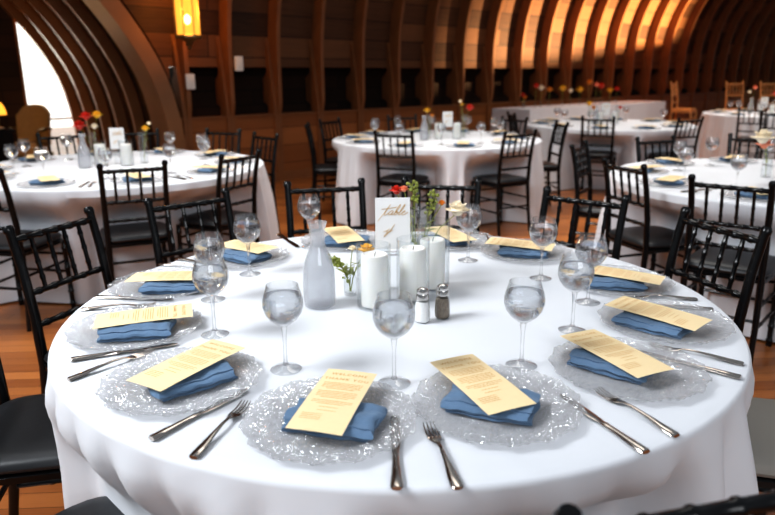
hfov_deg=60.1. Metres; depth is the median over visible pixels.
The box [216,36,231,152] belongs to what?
trim
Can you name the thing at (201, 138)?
goblet
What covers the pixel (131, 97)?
trim
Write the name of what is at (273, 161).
dining chair
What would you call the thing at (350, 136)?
folded napkin
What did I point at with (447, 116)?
number card
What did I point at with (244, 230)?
glass bowl
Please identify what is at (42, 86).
sky backdrop
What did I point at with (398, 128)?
goblet
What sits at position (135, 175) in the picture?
menu card
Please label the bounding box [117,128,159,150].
dining chair
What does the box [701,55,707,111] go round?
trim
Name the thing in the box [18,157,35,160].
folded napkin
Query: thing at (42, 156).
goblet
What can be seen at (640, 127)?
folded napkin
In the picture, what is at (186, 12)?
wall lantern
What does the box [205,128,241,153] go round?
dining chair
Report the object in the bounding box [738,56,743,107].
trim
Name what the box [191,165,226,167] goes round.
menu card
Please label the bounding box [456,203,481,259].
goblet
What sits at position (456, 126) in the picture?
pillar candle
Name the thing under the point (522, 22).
trim
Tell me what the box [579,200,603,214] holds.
seat cushion
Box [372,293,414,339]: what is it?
glass bowl
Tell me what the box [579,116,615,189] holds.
dining chair
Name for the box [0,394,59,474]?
seat cushion
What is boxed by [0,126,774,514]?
floor
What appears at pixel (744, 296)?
dining chair
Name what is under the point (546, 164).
seat cushion
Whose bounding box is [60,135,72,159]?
goblet
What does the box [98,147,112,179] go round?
goblet
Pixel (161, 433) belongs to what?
table knife
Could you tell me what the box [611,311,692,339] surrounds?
folded napkin
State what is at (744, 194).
folded napkin
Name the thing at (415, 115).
dining chair
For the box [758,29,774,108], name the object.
trim
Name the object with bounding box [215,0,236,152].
trim
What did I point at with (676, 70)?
trim
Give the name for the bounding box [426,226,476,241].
menu card
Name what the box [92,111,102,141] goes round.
flower
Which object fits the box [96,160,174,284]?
dining chair
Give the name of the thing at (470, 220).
glass bowl
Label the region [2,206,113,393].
dining chair
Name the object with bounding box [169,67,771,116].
windows
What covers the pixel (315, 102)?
trim
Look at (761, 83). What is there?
bar chair
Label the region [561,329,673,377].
menu card
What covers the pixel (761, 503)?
dining chair
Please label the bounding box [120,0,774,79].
wall
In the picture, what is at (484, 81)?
trim
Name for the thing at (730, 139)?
dining chair
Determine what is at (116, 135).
number card
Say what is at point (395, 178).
seat cushion
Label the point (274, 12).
trim
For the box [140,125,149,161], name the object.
flower
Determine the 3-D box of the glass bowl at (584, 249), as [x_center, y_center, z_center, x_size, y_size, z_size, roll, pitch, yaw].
[0.574,-0.016,1.885,0.089,0.097,0.089,-11,18,-33]
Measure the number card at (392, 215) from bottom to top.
0.174 m
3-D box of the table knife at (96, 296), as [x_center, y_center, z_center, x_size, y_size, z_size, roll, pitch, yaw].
[-0.745,0.119,1.973,0.238,0.010,0.021,1,15,6]
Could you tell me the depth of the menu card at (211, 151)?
5.47 m
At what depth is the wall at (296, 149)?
9.68 m
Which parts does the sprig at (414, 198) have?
stem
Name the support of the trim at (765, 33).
attached to the wall at (249, 18)
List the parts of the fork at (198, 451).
handle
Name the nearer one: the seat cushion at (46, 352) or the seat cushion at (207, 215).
the seat cushion at (46, 352)
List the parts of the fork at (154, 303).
handle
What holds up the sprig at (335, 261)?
in the bud vase
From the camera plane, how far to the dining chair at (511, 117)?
8.63 m
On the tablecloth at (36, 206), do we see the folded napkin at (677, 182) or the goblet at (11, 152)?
the goblet at (11, 152)
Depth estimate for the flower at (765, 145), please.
3.91 m
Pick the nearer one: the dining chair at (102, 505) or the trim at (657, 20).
the dining chair at (102, 505)
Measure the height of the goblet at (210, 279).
0.198 m
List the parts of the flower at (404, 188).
stem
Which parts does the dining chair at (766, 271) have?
post, leg, cross rail, cross rail, rail, seat frame, post, leg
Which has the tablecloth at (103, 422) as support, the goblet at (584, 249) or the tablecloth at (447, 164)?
the goblet at (584, 249)
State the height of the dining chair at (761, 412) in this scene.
0.930 m
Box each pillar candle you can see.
[93,144,106,164]
[120,143,132,164]
[361,251,388,308]
[400,245,425,300]
[420,236,444,288]
[434,123,441,137]
[453,123,460,137]
[596,112,602,123]
[610,112,617,123]
[769,105,774,112]
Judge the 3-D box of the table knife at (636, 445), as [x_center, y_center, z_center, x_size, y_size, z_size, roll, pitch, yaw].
[0.399,0.307,1.260,0.021,0.010,0.238,-7,17,-22]
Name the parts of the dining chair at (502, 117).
rail, post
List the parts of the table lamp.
lamp shade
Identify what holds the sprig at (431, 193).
in the flower vase
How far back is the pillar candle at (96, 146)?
4.89 m
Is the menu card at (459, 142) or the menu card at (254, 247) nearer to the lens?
the menu card at (254, 247)
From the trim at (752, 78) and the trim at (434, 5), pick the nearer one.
the trim at (434, 5)
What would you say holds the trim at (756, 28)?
attached to the wall at (249, 18)
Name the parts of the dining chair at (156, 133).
rail, post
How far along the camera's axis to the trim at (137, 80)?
8.46 m
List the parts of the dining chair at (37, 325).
post, rail, cross rail, cross rail, post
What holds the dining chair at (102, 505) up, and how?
on the floor
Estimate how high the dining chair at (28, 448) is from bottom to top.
0.930 m
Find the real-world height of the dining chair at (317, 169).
0.930 m
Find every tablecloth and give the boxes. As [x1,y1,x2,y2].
[0,151,279,303]
[45,232,758,514]
[332,130,546,232]
[490,100,665,133]
[526,119,698,190]
[595,158,774,342]
[698,110,774,159]
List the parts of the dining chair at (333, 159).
post, rail, post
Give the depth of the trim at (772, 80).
20.92 m
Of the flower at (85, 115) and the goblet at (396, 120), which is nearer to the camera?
the flower at (85, 115)
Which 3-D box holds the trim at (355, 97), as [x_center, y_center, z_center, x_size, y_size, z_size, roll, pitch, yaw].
[-0.467,-2.238,9.916,0.046,1.900,0.159,-14,20,-41]
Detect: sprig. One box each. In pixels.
[327,253,353,290]
[406,180,421,244]
[417,189,438,244]
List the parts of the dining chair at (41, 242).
cross rail, post, leg, seat frame, leg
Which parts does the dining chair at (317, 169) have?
post, post, seat frame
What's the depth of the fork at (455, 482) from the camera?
1.11 m
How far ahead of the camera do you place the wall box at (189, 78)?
7.95 m
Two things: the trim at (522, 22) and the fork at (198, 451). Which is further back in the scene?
the trim at (522, 22)
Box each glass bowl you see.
[192,257,228,295]
[193,233,224,263]
[233,213,260,244]
[262,283,302,327]
[297,194,320,220]
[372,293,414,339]
[456,203,481,232]
[504,279,544,323]
[529,216,557,246]
[558,255,594,292]
[575,234,607,267]
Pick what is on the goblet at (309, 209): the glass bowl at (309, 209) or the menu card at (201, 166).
the glass bowl at (309, 209)
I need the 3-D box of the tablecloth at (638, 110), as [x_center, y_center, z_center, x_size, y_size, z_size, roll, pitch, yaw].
[3.708,-2.426,12.498,4.748,0.838,0.895,-14,20,-41]
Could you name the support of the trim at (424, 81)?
attached to the wall at (249, 18)
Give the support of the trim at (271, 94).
attached to the wall at (249, 18)
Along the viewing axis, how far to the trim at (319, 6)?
9.22 m
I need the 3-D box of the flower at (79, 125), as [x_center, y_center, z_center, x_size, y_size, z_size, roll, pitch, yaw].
[-2.277,-0.868,5.010,0.143,0.311,0.119,-7,17,-23]
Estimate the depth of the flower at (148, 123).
5.03 m
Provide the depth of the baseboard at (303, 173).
9.34 m
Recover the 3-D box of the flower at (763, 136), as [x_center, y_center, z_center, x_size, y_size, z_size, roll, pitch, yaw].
[2.275,-0.616,3.994,0.453,0.312,0.144,-15,21,-43]
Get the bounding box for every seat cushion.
[0,230,61,251]
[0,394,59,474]
[44,349,49,362]
[100,221,166,242]
[179,209,253,227]
[315,163,337,171]
[326,157,337,162]
[380,173,427,183]
[473,173,526,184]
[543,161,557,168]
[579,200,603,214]
[583,150,615,156]
[608,226,697,247]
[648,151,679,158]
[672,108,696,110]
[689,247,774,277]
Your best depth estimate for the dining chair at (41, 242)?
3.85 m
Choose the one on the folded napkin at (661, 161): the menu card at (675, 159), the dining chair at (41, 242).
the menu card at (675, 159)
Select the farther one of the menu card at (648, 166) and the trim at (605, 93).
the trim at (605, 93)
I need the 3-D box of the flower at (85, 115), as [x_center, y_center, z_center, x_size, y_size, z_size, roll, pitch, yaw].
[-2.217,-0.890,4.967,0.104,0.375,0.107,0,15,1]
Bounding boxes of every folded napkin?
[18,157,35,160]
[28,178,64,184]
[97,318,176,342]
[122,175,154,181]
[138,280,198,294]
[147,359,237,401]
[197,168,224,172]
[203,151,227,155]
[221,249,271,264]
[281,398,386,442]
[322,235,369,246]
[346,135,359,137]
[354,139,372,142]
[395,143,415,146]
[405,129,422,131]
[425,234,471,245]
[440,383,540,425]
[453,143,474,146]
[497,245,548,258]
[567,348,652,384]
[586,274,647,291]
[592,126,608,128]
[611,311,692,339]
[633,167,653,172]
[638,126,654,128]
[645,119,660,120]
[654,177,683,185]
[655,159,684,163]
[718,157,742,161]
[734,191,767,199]
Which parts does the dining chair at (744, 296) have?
post, cross rail, rail, post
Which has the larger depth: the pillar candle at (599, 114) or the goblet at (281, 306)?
the pillar candle at (599, 114)
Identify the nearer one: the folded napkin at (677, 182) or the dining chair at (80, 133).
the folded napkin at (677, 182)
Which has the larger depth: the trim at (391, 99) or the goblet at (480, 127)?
the trim at (391, 99)
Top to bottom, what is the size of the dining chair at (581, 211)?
0.930 m
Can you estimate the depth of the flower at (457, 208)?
2.06 m
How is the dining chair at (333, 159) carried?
on the floor
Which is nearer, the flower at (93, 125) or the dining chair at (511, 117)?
the flower at (93, 125)
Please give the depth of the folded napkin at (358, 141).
6.43 m
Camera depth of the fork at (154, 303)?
1.89 m
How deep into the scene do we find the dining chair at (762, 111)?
8.75 m
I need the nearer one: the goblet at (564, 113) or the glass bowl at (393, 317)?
the glass bowl at (393, 317)
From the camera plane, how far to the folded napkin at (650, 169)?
4.43 m
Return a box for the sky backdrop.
[16,23,72,127]
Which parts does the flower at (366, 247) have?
stem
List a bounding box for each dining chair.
[0,168,75,331]
[0,358,61,514]
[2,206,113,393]
[36,131,85,155]
[54,496,124,514]
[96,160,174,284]
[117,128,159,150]
[143,188,236,266]
[176,149,260,256]
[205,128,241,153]
[250,131,281,238]
[283,178,366,237]
[304,122,337,199]
[318,117,342,201]
[373,130,429,231]
[387,114,416,130]
[401,176,481,234]
[470,129,537,235]
[499,116,528,133]
[506,111,518,133]
[538,186,629,259]
[543,120,569,211]
[552,489,774,514]
[569,140,603,248]
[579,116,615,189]
[601,157,700,291]
[635,135,676,161]
[647,116,704,160]
[663,206,772,333]
[680,174,774,363]
[727,133,774,159]
[732,107,767,158]
[747,397,774,492]
[754,110,774,158]
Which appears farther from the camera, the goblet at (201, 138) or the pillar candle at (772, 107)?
the pillar candle at (772, 107)
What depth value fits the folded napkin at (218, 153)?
5.48 m
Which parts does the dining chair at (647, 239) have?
post, rail, cross rail, cross rail, post, seat frame, leg, leg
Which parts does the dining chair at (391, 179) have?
post, rail, cross rail, cross rail, seat frame, post, leg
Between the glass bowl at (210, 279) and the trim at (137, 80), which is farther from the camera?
the trim at (137, 80)
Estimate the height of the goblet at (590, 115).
0.198 m
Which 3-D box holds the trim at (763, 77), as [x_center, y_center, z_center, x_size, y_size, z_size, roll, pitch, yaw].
[11.451,-5.176,20.463,0.046,1.900,0.159,-14,20,-41]
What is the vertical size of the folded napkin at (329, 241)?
0.028 m
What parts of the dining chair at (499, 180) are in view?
leg, seat frame, leg, post, cross rail, cross rail, rail, post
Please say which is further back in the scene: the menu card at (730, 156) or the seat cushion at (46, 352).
the menu card at (730, 156)
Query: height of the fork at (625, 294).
0.014 m
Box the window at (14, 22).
[12,18,71,119]
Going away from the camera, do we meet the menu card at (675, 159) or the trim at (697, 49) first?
the menu card at (675, 159)
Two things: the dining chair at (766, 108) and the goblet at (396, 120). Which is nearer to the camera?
the goblet at (396, 120)
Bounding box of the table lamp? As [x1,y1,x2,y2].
[0,103,6,128]
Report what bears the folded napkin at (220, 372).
on the charger plate
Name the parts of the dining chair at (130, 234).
post, rail, seat frame, cross rail, cross rail, leg, post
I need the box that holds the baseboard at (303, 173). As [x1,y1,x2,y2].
[268,123,697,181]
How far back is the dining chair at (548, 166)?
6.94 m
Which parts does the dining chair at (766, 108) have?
post, cross rail, rail, post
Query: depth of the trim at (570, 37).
13.16 m
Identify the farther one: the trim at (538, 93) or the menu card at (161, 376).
the trim at (538, 93)
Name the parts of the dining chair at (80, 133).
post, rail, post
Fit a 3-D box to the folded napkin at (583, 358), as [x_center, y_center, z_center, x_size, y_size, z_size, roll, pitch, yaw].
[0.501,0.229,1.483,0.182,0.030,0.121,12,19,38]
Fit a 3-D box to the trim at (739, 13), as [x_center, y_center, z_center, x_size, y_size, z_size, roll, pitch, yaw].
[9.809,-5.692,17.160,0.057,4.650,2.784,-14,20,-41]
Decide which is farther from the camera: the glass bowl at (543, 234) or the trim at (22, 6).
the trim at (22, 6)
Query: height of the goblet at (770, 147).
0.198 m
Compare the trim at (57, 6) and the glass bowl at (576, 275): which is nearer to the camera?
the glass bowl at (576, 275)
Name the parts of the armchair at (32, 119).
seat, backrest, arm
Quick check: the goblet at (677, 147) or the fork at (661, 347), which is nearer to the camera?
the fork at (661, 347)
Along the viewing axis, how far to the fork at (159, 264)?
2.31 m
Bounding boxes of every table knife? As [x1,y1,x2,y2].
[71,343,177,361]
[95,295,172,299]
[148,388,246,440]
[174,257,215,263]
[277,233,298,246]
[390,414,402,490]
[560,394,649,453]
[637,349,741,378]
[658,304,713,310]
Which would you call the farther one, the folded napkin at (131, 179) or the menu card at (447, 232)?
the folded napkin at (131, 179)
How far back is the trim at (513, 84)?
12.30 m
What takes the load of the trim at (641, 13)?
attached to the wall at (249, 18)
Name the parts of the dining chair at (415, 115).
post, rail, post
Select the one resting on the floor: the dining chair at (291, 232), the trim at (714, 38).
the dining chair at (291, 232)
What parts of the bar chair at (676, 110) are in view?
post, post, seat frame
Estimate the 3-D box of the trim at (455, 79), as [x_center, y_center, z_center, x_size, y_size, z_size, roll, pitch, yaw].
[1.161,-2.639,11.357,0.046,1.900,0.159,-14,20,-41]
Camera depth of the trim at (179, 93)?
8.03 m
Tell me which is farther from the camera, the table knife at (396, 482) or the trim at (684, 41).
the trim at (684, 41)
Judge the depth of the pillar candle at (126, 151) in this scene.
4.90 m
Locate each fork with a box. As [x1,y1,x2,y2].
[67,347,154,380]
[80,302,155,310]
[158,263,198,266]
[189,400,250,459]
[423,421,463,490]
[593,386,679,437]
[624,293,697,300]
[649,341,743,365]
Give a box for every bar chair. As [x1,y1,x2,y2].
[669,81,696,124]
[725,81,753,109]
[760,81,774,109]
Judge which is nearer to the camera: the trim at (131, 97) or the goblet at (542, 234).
the goblet at (542, 234)
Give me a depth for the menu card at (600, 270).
2.05 m
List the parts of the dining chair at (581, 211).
post, rail, cross rail, cross rail, post, seat frame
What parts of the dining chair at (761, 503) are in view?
post, rail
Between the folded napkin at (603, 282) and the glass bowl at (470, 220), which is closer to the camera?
the folded napkin at (603, 282)
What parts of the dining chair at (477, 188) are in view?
post, cross rail, rail, post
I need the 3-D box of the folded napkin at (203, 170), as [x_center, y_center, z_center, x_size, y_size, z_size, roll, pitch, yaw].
[-1.206,-0.602,4.570,0.122,0.028,0.182,7,17,25]
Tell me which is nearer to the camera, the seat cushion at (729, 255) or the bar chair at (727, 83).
the seat cushion at (729, 255)
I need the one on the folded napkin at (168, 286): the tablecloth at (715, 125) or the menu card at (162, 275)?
the menu card at (162, 275)
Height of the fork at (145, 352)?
0.014 m
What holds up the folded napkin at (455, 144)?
on the charger plate
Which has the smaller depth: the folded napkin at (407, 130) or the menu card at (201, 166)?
the menu card at (201, 166)
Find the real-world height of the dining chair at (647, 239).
0.930 m
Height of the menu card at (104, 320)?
0.009 m
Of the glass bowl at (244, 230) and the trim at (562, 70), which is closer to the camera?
the glass bowl at (244, 230)
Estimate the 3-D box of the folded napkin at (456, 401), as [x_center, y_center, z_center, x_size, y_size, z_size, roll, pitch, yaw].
[0.203,0.278,1.310,0.182,0.028,0.122,6,16,21]
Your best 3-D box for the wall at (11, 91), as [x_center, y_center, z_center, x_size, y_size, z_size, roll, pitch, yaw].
[-6.856,-2.642,8.863,3.580,3.300,0.082,-14,20,-41]
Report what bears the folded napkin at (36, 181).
on the charger plate
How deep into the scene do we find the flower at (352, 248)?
1.98 m
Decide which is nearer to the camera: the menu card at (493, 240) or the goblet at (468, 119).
the menu card at (493, 240)
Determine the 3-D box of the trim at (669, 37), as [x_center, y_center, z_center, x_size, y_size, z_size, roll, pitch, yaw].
[7.364,-5.089,14.995,0.057,4.650,2.784,-14,20,-41]
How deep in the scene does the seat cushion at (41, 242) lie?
3.85 m
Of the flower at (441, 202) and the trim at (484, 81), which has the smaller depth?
the flower at (441, 202)
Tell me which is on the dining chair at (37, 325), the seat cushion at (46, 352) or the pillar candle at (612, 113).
the seat cushion at (46, 352)
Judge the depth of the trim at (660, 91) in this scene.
16.05 m
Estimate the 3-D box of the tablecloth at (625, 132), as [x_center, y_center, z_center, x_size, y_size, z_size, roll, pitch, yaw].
[2.912,-1.383,8.857,2.232,0.748,2.282,0,15,1]
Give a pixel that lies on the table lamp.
(2, 110)
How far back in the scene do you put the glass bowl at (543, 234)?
2.09 m
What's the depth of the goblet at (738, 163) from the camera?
3.72 m
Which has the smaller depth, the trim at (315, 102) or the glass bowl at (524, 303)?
the glass bowl at (524, 303)
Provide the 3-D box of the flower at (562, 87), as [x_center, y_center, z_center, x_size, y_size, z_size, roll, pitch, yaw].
[3.080,-2.855,11.788,0.173,0.345,0.175,0,15,1]
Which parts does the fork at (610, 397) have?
handle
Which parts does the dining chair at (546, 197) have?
post, cross rail, rail, post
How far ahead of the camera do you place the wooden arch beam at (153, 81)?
7.66 m
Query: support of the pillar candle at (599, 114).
in the candle holder
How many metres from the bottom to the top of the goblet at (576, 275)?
0.198 m
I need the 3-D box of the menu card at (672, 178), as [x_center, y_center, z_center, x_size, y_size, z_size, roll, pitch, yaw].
[1.679,-0.470,3.964,0.105,0.004,0.240,13,20,40]
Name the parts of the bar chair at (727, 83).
post, post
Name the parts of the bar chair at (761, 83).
post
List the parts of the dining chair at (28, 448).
post, seat frame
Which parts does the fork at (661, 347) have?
handle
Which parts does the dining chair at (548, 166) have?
seat frame, post, post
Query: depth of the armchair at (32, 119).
9.96 m
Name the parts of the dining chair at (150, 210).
post, rail, cross rail, post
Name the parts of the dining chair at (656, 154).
post, cross rail, rail, post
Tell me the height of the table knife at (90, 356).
0.010 m
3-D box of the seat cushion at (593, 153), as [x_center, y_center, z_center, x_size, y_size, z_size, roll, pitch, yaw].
[2.519,-1.247,8.022,0.402,0.046,0.402,6,17,23]
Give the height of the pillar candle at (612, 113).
0.154 m
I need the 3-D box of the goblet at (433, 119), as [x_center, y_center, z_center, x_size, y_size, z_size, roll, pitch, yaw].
[0.497,-1.498,7.519,0.089,0.198,0.089,8,17,28]
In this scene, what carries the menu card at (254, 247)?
on the folded napkin at (234, 255)
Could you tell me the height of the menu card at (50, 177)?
0.004 m
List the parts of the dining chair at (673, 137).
post, rail, post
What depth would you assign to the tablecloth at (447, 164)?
6.35 m
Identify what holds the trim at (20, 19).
attached to the wall at (11, 91)
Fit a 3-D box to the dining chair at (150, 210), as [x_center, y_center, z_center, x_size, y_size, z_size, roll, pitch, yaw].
[-0.679,0.219,2.754,0.402,0.930,0.464,-14,20,-41]
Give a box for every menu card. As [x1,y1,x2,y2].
[37,175,59,180]
[92,303,192,328]
[124,271,192,281]
[125,173,150,177]
[126,339,244,391]
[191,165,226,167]
[199,150,224,152]
[224,240,278,253]
[285,369,376,435]
[323,226,364,242]
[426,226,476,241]
[430,354,536,414]
[457,141,468,143]
[485,237,555,250]
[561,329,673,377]
[594,265,665,284]
[605,296,711,330]
[626,165,664,168]
[655,175,685,181]
[657,157,681,161]
[724,155,743,157]
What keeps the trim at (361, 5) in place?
attached to the wall at (249, 18)
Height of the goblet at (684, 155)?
0.198 m
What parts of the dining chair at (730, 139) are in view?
post, rail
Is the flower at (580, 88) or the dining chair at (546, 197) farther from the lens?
the flower at (580, 88)
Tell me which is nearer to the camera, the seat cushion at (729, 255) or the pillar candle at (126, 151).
the seat cushion at (729, 255)
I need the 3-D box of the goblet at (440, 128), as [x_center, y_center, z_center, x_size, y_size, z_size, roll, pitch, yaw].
[0.502,-1.151,6.246,0.089,0.198,0.089,-8,17,-26]
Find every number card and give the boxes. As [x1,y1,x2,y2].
[109,128,124,151]
[375,197,409,248]
[443,112,452,126]
[601,103,609,114]
[761,97,768,106]
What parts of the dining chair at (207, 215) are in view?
leg, seat frame, post, cross rail, cross rail, rail, post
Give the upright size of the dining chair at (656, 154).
0.930 m
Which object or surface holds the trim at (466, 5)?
attached to the wall at (249, 18)
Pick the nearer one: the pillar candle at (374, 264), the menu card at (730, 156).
the pillar candle at (374, 264)
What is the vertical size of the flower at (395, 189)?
0.292 m
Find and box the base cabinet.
[0,127,16,161]
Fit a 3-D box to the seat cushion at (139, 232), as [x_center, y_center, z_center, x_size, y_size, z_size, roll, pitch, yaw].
[-1.549,-0.163,4.123,0.402,0.046,0.402,-8,17,-25]
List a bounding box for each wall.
[0,6,25,159]
[25,0,179,150]
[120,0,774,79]
[181,90,774,172]
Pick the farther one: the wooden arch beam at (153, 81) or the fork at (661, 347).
the wooden arch beam at (153, 81)
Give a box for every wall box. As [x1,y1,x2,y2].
[185,74,195,89]
[234,56,243,70]
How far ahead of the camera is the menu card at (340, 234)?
2.59 m
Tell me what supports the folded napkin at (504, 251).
on the charger plate
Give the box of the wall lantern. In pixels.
[173,0,201,49]
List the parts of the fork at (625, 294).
handle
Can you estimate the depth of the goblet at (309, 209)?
2.50 m
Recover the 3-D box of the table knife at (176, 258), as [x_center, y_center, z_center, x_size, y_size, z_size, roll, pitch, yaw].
[-0.654,0.016,2.349,0.238,0.010,0.021,8,17,28]
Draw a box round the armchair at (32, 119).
[9,104,53,157]
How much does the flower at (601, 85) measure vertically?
0.372 m
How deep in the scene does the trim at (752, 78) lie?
19.85 m
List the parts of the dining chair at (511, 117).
post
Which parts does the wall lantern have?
amber glass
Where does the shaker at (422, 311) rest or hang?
on the tablecloth at (103, 422)
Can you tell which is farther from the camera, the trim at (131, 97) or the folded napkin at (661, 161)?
the trim at (131, 97)
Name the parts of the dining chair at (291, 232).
post, rail, cross rail, post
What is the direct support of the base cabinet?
on the floor
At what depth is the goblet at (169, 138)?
5.45 m
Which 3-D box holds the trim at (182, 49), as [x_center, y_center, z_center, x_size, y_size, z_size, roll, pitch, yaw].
[-1.689,-2.858,6.984,0.057,4.650,2.784,-14,20,-41]
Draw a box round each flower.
[70,120,94,158]
[78,112,94,155]
[89,123,98,143]
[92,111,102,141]
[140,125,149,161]
[144,122,150,160]
[348,245,359,290]
[351,243,374,289]
[389,185,413,242]
[399,185,415,244]
[426,200,444,236]
[435,200,470,235]
[463,104,474,135]
[558,85,566,96]
[575,86,584,98]
[598,83,604,97]
[749,129,774,174]
[754,140,773,173]
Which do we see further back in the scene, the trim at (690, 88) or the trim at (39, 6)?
the trim at (690, 88)
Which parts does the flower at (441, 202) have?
stem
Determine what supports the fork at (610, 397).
on the tablecloth at (103, 422)
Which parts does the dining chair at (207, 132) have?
post, rail, post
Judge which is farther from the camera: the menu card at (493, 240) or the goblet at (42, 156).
the goblet at (42, 156)
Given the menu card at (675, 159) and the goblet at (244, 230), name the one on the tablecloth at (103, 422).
the goblet at (244, 230)
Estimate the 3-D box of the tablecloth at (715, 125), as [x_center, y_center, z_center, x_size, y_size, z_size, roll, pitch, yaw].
[6.256,-1.962,10.914,2.310,0.748,2.317,0,15,1]
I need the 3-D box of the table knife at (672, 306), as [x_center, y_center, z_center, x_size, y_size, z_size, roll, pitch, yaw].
[0.785,0.135,1.882,0.238,0.010,0.021,4,16,15]
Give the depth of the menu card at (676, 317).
1.73 m
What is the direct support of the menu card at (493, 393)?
on the folded napkin at (456, 401)
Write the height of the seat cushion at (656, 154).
0.046 m
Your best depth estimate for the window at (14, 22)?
10.05 m
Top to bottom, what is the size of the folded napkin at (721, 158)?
0.028 m
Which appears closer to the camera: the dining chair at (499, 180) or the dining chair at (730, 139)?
the dining chair at (730, 139)
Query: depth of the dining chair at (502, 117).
7.69 m
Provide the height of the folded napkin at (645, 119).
0.028 m
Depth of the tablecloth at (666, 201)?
3.94 m
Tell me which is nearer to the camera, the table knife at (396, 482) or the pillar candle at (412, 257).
the table knife at (396, 482)
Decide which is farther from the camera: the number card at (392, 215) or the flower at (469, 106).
the flower at (469, 106)
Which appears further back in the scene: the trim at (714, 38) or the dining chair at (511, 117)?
the trim at (714, 38)
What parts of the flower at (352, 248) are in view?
stem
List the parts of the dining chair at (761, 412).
seat frame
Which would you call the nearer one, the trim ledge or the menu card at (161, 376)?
the menu card at (161, 376)
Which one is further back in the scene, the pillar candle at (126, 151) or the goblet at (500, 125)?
the goblet at (500, 125)
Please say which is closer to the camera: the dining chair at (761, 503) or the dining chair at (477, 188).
the dining chair at (761, 503)
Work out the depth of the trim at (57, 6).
8.98 m
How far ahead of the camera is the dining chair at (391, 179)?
5.99 m
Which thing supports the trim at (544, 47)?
attached to the wall at (249, 18)
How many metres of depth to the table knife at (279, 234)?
2.65 m
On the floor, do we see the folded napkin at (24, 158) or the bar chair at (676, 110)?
the bar chair at (676, 110)
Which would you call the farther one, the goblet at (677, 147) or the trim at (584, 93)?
the trim at (584, 93)
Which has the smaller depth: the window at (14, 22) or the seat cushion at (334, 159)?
the seat cushion at (334, 159)
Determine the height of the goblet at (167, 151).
0.198 m
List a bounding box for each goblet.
[3,144,19,173]
[17,139,31,166]
[34,147,48,162]
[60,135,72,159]
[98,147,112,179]
[162,145,175,173]
[164,133,175,155]
[192,257,228,332]
[193,233,224,299]
[196,133,207,159]
[198,140,209,164]
[233,213,260,274]
[262,283,302,372]
[297,194,320,245]
[370,122,378,140]
[372,293,414,386]
[393,118,400,124]
[395,124,403,143]
[428,116,435,132]
[437,124,445,144]
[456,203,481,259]
[464,117,471,133]
[477,123,485,143]
[490,119,498,136]
[496,119,504,128]
[504,279,544,369]
[529,216,557,277]
[554,109,560,114]
[558,255,594,329]
[561,111,567,116]
[575,234,607,301]
[587,112,594,117]
[660,110,667,124]
[673,141,687,170]
[679,147,694,179]
[705,137,719,165]
[730,153,747,169]
[762,140,774,165]
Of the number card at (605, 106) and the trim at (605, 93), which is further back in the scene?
the trim at (605, 93)
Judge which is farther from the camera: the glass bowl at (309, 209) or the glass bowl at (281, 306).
the glass bowl at (309, 209)
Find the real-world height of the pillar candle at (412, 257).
0.154 m
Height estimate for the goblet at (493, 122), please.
0.198 m
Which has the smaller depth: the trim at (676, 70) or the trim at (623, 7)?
the trim at (623, 7)
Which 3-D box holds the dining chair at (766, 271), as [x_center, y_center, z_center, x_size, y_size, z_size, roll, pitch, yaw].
[1.737,0.034,3.386,0.402,0.930,0.464,13,20,39]
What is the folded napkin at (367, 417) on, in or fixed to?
on the charger plate
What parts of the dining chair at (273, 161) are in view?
post, rail, post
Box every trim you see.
[0,0,88,153]
[9,0,100,148]
[26,0,116,151]
[43,0,132,150]
[63,0,149,150]
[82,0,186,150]
[137,80,156,147]
[171,35,189,150]
[172,20,193,150]
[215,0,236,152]
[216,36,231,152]
[263,0,284,180]
[265,38,280,180]
[306,0,325,175]
[309,40,321,175]
[346,0,367,132]
[350,41,360,133]
[382,0,405,124]
[387,43,395,130]
[415,0,440,129]
[421,44,429,129]
[446,0,473,127]
[452,45,459,122]
[475,0,503,131]
[481,46,489,131]
[503,0,533,106]
[509,47,517,106]
[529,0,560,104]
[535,48,542,105]
[553,0,585,103]
[559,49,566,103]
[576,0,609,100]
[581,50,588,102]
[596,0,631,101]
[602,51,608,101]
[616,0,652,99]
[621,52,628,100]
[634,0,671,100]
[639,52,646,100]
[651,0,689,100]
[656,53,663,100]
[667,0,706,120]
[673,54,678,120]
[682,0,722,118]
[687,54,693,123]
[697,0,738,111]
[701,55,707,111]
[711,0,752,109]
[714,55,720,109]
[723,0,766,107]
[727,55,732,107]
[735,0,774,102]
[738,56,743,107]
[747,11,774,107]
[749,57,754,108]
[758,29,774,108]
[759,57,765,94]
[769,57,774,104]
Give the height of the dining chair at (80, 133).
0.930 m
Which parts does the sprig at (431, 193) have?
stem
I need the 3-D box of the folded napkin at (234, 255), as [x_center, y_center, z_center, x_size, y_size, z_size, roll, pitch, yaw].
[-0.510,-0.011,2.381,0.182,0.030,0.121,10,19,34]
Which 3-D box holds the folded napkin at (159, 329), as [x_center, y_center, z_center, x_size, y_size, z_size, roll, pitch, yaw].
[-0.632,0.177,1.694,0.182,0.030,0.121,-3,15,-8]
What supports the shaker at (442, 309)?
on the tablecloth at (103, 422)
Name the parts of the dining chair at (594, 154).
post, leg, cross rail, cross rail, rail, seat frame, post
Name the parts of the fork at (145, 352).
handle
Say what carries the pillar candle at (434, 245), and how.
in the candle holder
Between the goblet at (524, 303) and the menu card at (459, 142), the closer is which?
the goblet at (524, 303)
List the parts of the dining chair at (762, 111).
post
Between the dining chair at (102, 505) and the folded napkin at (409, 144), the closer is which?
the dining chair at (102, 505)
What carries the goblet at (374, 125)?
on the tablecloth at (447, 164)
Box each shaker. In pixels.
[415,287,429,322]
[434,283,449,318]
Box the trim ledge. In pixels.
[181,89,773,119]
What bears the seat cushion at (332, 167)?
on the dining chair at (317, 169)
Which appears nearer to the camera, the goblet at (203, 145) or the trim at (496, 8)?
the goblet at (203, 145)
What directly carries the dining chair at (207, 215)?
on the floor
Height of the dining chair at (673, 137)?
0.930 m
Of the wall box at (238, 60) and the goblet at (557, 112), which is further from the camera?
the goblet at (557, 112)

